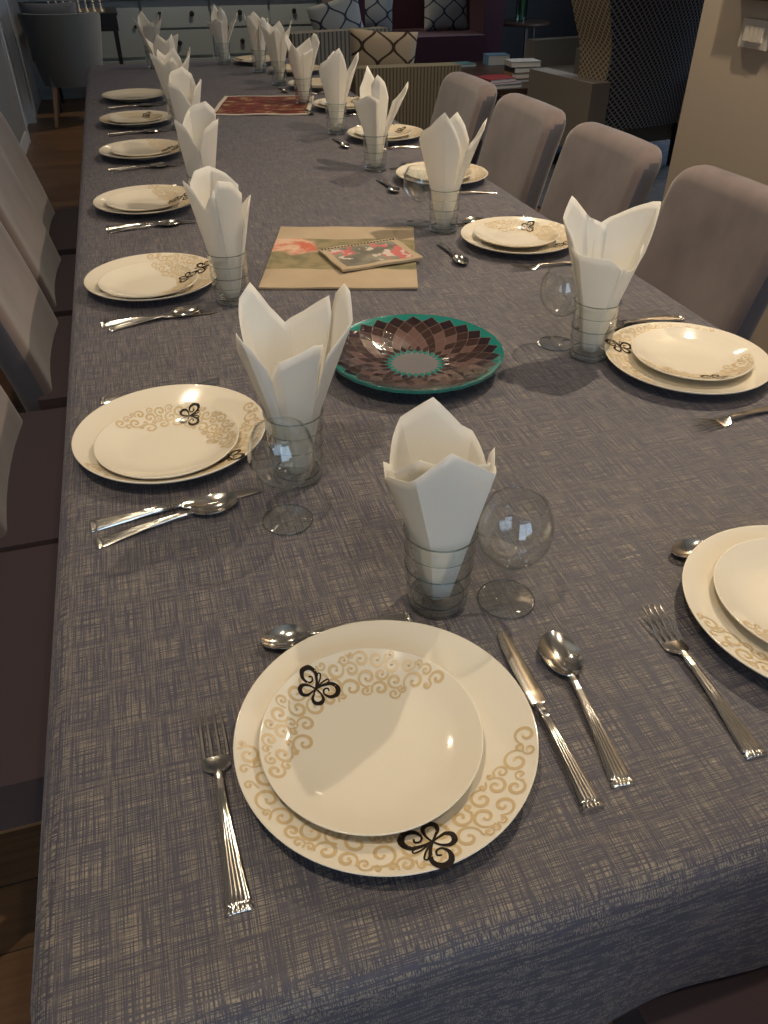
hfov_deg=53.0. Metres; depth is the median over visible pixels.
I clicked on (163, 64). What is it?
folded napkin
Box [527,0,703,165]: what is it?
armchair
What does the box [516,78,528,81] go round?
book
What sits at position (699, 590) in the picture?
dinner plate
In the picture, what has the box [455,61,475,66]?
book
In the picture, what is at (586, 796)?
knife
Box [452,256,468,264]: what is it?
spoon bowl
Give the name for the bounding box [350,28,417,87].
throw cushion
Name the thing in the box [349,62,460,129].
striped armchair
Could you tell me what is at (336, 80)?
folded napkin
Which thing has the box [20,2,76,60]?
throw cushion
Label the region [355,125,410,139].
salad plate
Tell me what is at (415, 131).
dinner plate
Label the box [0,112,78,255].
dining chair
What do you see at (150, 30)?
folded napkin
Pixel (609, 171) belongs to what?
dining chair
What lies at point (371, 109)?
folded napkin
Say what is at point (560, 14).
wall
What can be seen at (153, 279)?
salad plate
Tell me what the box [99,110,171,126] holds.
dinner plate
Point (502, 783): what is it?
dinner plate
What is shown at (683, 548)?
spoon
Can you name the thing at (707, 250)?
dining chair
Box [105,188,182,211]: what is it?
salad plate
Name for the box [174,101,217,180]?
folded napkin
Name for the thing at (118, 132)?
knife
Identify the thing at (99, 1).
piece
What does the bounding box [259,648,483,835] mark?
salad plate
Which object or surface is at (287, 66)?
salad plate
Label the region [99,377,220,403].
fork
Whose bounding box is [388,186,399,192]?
spoon bowl
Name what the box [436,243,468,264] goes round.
spoon
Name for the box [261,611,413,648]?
spoon
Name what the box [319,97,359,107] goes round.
salad plate
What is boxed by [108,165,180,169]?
knife
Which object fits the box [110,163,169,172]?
spoon
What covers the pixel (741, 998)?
dining chair
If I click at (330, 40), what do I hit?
striped armchair
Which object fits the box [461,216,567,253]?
dinner plate
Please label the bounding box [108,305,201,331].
spoon
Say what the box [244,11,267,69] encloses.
folded napkin
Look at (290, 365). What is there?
folded napkin
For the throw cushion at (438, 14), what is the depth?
7.20 m
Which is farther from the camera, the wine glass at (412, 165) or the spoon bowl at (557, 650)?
the wine glass at (412, 165)
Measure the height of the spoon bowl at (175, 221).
0.010 m
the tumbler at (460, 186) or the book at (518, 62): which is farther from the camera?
the book at (518, 62)
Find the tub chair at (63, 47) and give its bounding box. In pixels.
[17,12,102,127]
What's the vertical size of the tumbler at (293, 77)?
0.101 m
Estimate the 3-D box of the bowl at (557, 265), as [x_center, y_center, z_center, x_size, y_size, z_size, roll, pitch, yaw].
[0.305,-0.372,1.312,0.080,0.079,0.080,-10,38,-13]
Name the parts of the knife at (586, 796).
blade, handle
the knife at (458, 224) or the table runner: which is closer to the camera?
the knife at (458, 224)
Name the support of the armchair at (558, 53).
on the area rug
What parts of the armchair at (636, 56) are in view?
armrest, backrest, leg, armrest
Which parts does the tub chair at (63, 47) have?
leg, leg, backrest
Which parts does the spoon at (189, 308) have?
handle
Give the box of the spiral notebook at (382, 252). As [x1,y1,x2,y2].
[318,238,422,271]
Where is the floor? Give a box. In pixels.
[0,58,661,1023]
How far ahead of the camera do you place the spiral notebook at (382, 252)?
1.70 m
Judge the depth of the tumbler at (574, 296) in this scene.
1.30 m
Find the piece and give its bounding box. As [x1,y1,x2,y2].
[98,0,102,11]
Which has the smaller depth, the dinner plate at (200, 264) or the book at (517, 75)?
the dinner plate at (200, 264)
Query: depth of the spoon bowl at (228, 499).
0.98 m
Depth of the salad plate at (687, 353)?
1.30 m
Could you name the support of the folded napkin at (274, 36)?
in the tumbler at (273, 61)
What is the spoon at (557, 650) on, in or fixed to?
on the tablecloth
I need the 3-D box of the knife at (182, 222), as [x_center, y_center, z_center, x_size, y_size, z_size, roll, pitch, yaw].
[-0.577,-0.715,1.910,0.217,0.010,0.022,-9,38,-11]
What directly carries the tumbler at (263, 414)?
on the tablecloth
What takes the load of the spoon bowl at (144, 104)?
on the spoon at (143, 104)
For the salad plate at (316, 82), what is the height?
0.021 m
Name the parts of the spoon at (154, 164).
handle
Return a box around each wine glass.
[247,417,315,523]
[403,165,431,226]
[476,487,554,612]
[538,265,577,341]
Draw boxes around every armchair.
[264,26,388,70]
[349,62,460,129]
[524,36,579,94]
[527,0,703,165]
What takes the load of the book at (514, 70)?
on the book at (517, 75)
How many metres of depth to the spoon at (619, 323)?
1.43 m
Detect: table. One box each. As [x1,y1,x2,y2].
[58,7,123,112]
[461,61,527,128]
[503,18,549,57]
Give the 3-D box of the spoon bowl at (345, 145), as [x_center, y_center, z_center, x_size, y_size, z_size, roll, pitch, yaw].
[-0.130,-1.229,2.587,0.035,0.010,0.051,-12,39,-15]
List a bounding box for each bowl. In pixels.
[139,103,153,106]
[143,129,159,132]
[150,163,169,167]
[157,219,181,226]
[171,305,201,315]
[190,493,237,514]
[247,417,315,490]
[261,624,309,648]
[340,143,349,147]
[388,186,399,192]
[403,165,431,201]
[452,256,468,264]
[461,217,483,222]
[476,487,554,570]
[539,631,582,675]
[540,265,577,316]
[607,319,624,329]
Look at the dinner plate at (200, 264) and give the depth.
1.61 m
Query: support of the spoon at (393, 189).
on the tablecloth
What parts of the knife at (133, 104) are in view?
handle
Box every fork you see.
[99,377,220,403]
[197,706,253,916]
[384,145,420,149]
[431,190,496,192]
[509,261,570,269]
[642,603,766,759]
[691,406,767,426]
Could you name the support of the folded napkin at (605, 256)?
in the tumbler at (574, 296)
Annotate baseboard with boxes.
[20,131,28,154]
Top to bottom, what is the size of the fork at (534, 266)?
0.013 m
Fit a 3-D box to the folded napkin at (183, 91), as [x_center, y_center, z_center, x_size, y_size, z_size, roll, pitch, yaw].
[-0.595,-1.216,2.356,0.098,0.242,0.100,-2,37,-3]
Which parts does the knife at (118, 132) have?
handle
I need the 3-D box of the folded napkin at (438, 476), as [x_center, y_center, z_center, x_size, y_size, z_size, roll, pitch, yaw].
[0.053,0.000,0.768,0.108,0.223,0.128,-10,38,-13]
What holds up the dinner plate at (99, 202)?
on the tablecloth
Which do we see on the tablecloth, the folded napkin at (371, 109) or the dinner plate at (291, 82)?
the dinner plate at (291, 82)
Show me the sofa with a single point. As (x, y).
(484, 34)
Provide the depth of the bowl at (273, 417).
0.90 m
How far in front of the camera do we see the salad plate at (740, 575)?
0.84 m
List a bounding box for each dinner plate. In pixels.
[71,384,265,483]
[84,253,216,300]
[93,184,189,214]
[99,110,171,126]
[99,139,180,159]
[102,88,164,101]
[233,55,270,64]
[233,620,538,876]
[269,65,319,74]
[288,80,322,89]
[312,96,359,111]
[347,123,422,142]
[396,161,487,184]
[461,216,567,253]
[605,322,767,394]
[682,525,767,678]
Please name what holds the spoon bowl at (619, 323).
on the spoon at (619, 323)
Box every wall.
[0,0,40,143]
[501,0,577,58]
[662,0,767,353]
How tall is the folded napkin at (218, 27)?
0.259 m
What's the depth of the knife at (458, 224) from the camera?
1.91 m
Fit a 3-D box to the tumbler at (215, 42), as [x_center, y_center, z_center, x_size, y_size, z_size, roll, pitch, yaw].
[-0.862,-2.462,4.136,0.077,0.101,0.077,29,46,32]
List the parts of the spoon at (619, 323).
handle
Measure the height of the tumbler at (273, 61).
0.101 m
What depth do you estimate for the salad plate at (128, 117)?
2.91 m
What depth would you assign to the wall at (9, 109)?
5.84 m
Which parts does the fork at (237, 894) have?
handle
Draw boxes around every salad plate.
[93,403,238,478]
[98,261,197,298]
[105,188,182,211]
[108,112,161,123]
[110,141,172,157]
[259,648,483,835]
[284,64,291,70]
[293,78,322,86]
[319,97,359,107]
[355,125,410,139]
[405,163,472,181]
[474,219,558,247]
[631,327,754,380]
[713,537,767,643]
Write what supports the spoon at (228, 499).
on the tablecloth
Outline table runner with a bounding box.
[215,96,313,115]
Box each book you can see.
[259,226,417,289]
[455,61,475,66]
[476,74,515,83]
[483,53,509,65]
[494,81,521,88]
[503,70,528,78]
[504,58,540,66]
[504,65,538,73]
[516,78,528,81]
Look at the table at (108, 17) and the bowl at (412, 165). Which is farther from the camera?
the table at (108, 17)
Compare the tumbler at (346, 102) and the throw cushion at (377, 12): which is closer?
the tumbler at (346, 102)
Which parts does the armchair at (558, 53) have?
seat, armrest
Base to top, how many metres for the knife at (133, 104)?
0.010 m
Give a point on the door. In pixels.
(7, 33)
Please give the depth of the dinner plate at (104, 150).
2.49 m
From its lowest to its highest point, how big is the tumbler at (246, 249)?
0.101 m
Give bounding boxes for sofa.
[322,0,504,62]
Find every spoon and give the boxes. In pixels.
[94,493,237,548]
[107,219,181,233]
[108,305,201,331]
[109,129,159,136]
[110,103,153,109]
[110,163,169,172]
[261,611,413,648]
[277,87,288,92]
[303,108,314,114]
[332,138,349,147]
[376,179,399,192]
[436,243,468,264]
[461,215,525,222]
[539,631,634,788]
[607,314,674,329]
[671,539,702,557]
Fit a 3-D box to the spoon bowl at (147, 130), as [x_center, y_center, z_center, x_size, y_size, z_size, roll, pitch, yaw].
[-0.837,-1.370,2.773,0.061,0.010,0.042,-13,39,-17]
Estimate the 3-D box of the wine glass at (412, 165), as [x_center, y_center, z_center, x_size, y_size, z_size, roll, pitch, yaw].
[0.087,-0.772,1.883,0.080,0.132,0.080,-10,38,-13]
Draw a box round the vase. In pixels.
[515,0,527,20]
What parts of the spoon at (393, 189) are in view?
handle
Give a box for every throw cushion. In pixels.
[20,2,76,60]
[306,0,363,29]
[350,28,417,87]
[365,0,392,31]
[424,0,467,31]
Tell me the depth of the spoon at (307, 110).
3.06 m
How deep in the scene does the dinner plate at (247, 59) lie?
4.22 m
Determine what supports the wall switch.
attached to the wall at (723, 124)
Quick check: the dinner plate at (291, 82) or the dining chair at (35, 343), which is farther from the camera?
the dinner plate at (291, 82)
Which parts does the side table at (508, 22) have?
leg, leg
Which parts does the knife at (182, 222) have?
handle, blade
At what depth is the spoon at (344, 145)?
2.60 m
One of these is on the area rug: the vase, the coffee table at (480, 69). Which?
the coffee table at (480, 69)
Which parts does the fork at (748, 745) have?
handle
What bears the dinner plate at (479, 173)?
on the tablecloth
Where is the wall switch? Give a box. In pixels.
[737,18,767,50]
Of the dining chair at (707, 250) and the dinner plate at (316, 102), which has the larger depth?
the dinner plate at (316, 102)
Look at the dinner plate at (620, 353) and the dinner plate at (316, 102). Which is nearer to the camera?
the dinner plate at (620, 353)
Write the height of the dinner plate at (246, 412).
0.024 m
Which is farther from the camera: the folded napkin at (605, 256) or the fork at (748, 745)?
the folded napkin at (605, 256)
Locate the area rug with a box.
[477,131,669,209]
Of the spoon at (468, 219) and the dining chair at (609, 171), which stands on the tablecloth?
the spoon at (468, 219)
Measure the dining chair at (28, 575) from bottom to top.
0.860 m
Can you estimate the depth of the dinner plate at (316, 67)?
3.88 m
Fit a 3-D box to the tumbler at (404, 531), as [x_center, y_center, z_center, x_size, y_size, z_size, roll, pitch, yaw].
[0.058,0.056,0.818,0.077,0.101,0.077,-2,37,-2]
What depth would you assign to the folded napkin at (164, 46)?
3.10 m
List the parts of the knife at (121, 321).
handle, blade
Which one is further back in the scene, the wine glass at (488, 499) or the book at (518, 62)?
the book at (518, 62)
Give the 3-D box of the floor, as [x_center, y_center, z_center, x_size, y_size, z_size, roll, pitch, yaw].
[1.345,-1.887,4.769,7.800,0.080,13.100,-10,38,-13]
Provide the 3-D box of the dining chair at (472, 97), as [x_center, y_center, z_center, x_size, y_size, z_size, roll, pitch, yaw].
[0.097,-1.356,3.291,0.622,0.860,0.490,-10,38,-13]
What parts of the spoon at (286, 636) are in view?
handle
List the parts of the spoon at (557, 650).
handle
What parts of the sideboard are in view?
door, door, drawer, drawer, drawer, drawer, drawer, drawer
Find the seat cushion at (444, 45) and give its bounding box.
[392,28,485,62]
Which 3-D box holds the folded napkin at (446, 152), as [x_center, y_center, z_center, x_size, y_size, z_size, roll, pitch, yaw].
[0.149,-0.797,1.788,0.135,0.261,0.120,-26,44,-30]
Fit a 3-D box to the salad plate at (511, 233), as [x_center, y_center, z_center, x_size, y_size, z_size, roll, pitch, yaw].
[0.307,-0.641,1.790,0.196,0.021,0.196,-6,38,-7]
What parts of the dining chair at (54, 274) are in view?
seat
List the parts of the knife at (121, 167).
handle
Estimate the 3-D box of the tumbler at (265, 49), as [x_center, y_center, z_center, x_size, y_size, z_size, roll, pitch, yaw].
[-0.633,-2.283,3.899,0.077,0.101,0.077,10,38,12]
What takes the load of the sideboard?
on the floor
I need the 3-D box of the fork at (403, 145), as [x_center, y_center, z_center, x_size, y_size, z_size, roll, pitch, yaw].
[0.054,-1.222,2.576,0.189,0.013,0.025,-9,38,-12]
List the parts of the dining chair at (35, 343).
seat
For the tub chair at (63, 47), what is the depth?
6.19 m
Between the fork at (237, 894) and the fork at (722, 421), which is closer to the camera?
the fork at (237, 894)
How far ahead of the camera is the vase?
8.11 m
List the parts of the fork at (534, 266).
handle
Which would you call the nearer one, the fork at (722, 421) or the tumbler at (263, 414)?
the tumbler at (263, 414)
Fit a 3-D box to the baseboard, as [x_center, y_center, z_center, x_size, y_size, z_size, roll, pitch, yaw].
[-1.476,-0.286,2.519,0.015,0.090,9.020,-10,38,-13]
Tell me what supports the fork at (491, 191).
on the tablecloth
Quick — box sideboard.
[17,0,321,99]
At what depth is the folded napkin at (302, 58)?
3.11 m
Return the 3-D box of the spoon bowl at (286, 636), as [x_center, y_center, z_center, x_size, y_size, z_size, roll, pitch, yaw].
[-0.101,0.131,0.795,0.051,0.010,0.035,-9,38,-12]
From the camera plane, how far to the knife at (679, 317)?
1.44 m
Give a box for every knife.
[90,489,262,531]
[101,311,218,327]
[106,221,195,229]
[108,130,169,134]
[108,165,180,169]
[109,104,160,107]
[450,223,467,225]
[498,628,604,812]
[575,315,684,328]
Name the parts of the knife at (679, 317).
blade, handle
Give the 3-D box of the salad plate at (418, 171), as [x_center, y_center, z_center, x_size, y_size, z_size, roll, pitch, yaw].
[0.158,-0.981,2.236,0.196,0.021,0.196,-2,37,-3]
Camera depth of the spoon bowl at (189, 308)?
1.48 m
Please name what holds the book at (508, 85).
on the coffee table at (480, 69)
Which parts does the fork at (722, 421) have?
handle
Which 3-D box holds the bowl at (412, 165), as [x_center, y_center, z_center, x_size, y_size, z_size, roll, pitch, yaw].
[0.087,-0.793,1.867,0.080,0.079,0.080,-10,38,-13]
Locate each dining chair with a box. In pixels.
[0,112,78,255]
[0,149,75,316]
[0,221,71,411]
[0,385,66,552]
[0,543,57,833]
[429,72,496,164]
[477,93,565,210]
[540,122,661,224]
[607,965,767,1023]
[634,165,767,340]
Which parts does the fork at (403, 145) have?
handle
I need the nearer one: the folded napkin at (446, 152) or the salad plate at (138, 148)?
the folded napkin at (446, 152)
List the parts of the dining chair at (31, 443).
backrest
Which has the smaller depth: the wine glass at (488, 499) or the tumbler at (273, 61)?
the wine glass at (488, 499)
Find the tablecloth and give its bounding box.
[30,58,767,1023]
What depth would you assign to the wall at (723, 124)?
2.41 m
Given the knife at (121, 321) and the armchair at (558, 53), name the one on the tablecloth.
the knife at (121, 321)
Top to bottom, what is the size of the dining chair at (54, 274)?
0.860 m
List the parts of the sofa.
armrest, backrest, armrest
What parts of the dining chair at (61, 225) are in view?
backrest, seat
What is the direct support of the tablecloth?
on the dining table
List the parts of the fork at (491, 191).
handle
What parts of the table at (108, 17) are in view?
leg, leg, leg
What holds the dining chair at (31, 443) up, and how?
on the floor
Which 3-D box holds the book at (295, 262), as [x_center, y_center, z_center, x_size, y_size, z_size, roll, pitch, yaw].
[-0.092,-0.577,1.729,0.325,0.006,0.400,0,37,0]
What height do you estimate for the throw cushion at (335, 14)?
0.469 m
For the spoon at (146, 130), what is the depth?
2.75 m
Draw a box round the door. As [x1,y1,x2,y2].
[0,0,36,143]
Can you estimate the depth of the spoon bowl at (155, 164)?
2.37 m
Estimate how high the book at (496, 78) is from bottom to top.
0.026 m
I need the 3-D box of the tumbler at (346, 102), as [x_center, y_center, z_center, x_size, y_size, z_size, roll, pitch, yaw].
[-0.169,-1.395,2.729,0.077,0.101,0.077,-4,37,-5]
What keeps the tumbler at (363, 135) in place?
on the tablecloth
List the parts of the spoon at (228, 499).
handle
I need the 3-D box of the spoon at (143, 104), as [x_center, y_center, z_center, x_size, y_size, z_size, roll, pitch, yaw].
[-1.034,-1.666,3.163,0.180,0.010,0.042,-14,40,-18]
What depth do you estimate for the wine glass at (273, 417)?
0.90 m
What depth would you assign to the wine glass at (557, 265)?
1.32 m
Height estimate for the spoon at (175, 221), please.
0.010 m
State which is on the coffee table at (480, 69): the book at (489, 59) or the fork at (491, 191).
the book at (489, 59)
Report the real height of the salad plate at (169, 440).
0.021 m
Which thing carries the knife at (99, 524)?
on the tablecloth
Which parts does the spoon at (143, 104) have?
handle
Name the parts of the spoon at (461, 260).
handle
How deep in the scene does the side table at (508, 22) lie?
8.05 m
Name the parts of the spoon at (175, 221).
handle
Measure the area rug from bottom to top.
0.014 m
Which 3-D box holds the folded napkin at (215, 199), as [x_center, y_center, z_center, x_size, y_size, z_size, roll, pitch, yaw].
[-0.303,-0.517,1.447,0.100,0.227,0.098,18,41,22]
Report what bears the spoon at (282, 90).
on the tablecloth
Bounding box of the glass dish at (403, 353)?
[336,314,503,393]
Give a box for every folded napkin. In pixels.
[134,11,161,64]
[142,32,177,56]
[149,47,189,119]
[168,67,200,123]
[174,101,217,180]
[183,166,250,297]
[207,4,237,61]
[236,282,352,473]
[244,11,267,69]
[260,21,290,82]
[284,33,319,101]
[319,48,358,130]
[352,66,407,166]
[383,397,495,599]
[419,112,486,226]
[563,196,660,352]
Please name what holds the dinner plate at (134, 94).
on the tablecloth
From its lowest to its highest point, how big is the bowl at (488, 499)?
0.079 m
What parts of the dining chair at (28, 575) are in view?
seat frame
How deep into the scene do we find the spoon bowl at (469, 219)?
1.93 m
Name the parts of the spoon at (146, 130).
handle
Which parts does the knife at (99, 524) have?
handle, blade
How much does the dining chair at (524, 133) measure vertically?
0.860 m
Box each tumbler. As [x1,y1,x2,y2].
[206,249,248,306]
[215,42,230,64]
[250,49,265,72]
[262,406,323,488]
[270,61,286,85]
[293,77,311,103]
[325,102,346,135]
[363,135,387,171]
[403,524,478,619]
[429,186,460,233]
[569,296,620,362]
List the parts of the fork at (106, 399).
handle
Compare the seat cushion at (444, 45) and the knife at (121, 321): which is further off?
the seat cushion at (444, 45)
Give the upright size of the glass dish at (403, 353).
0.032 m

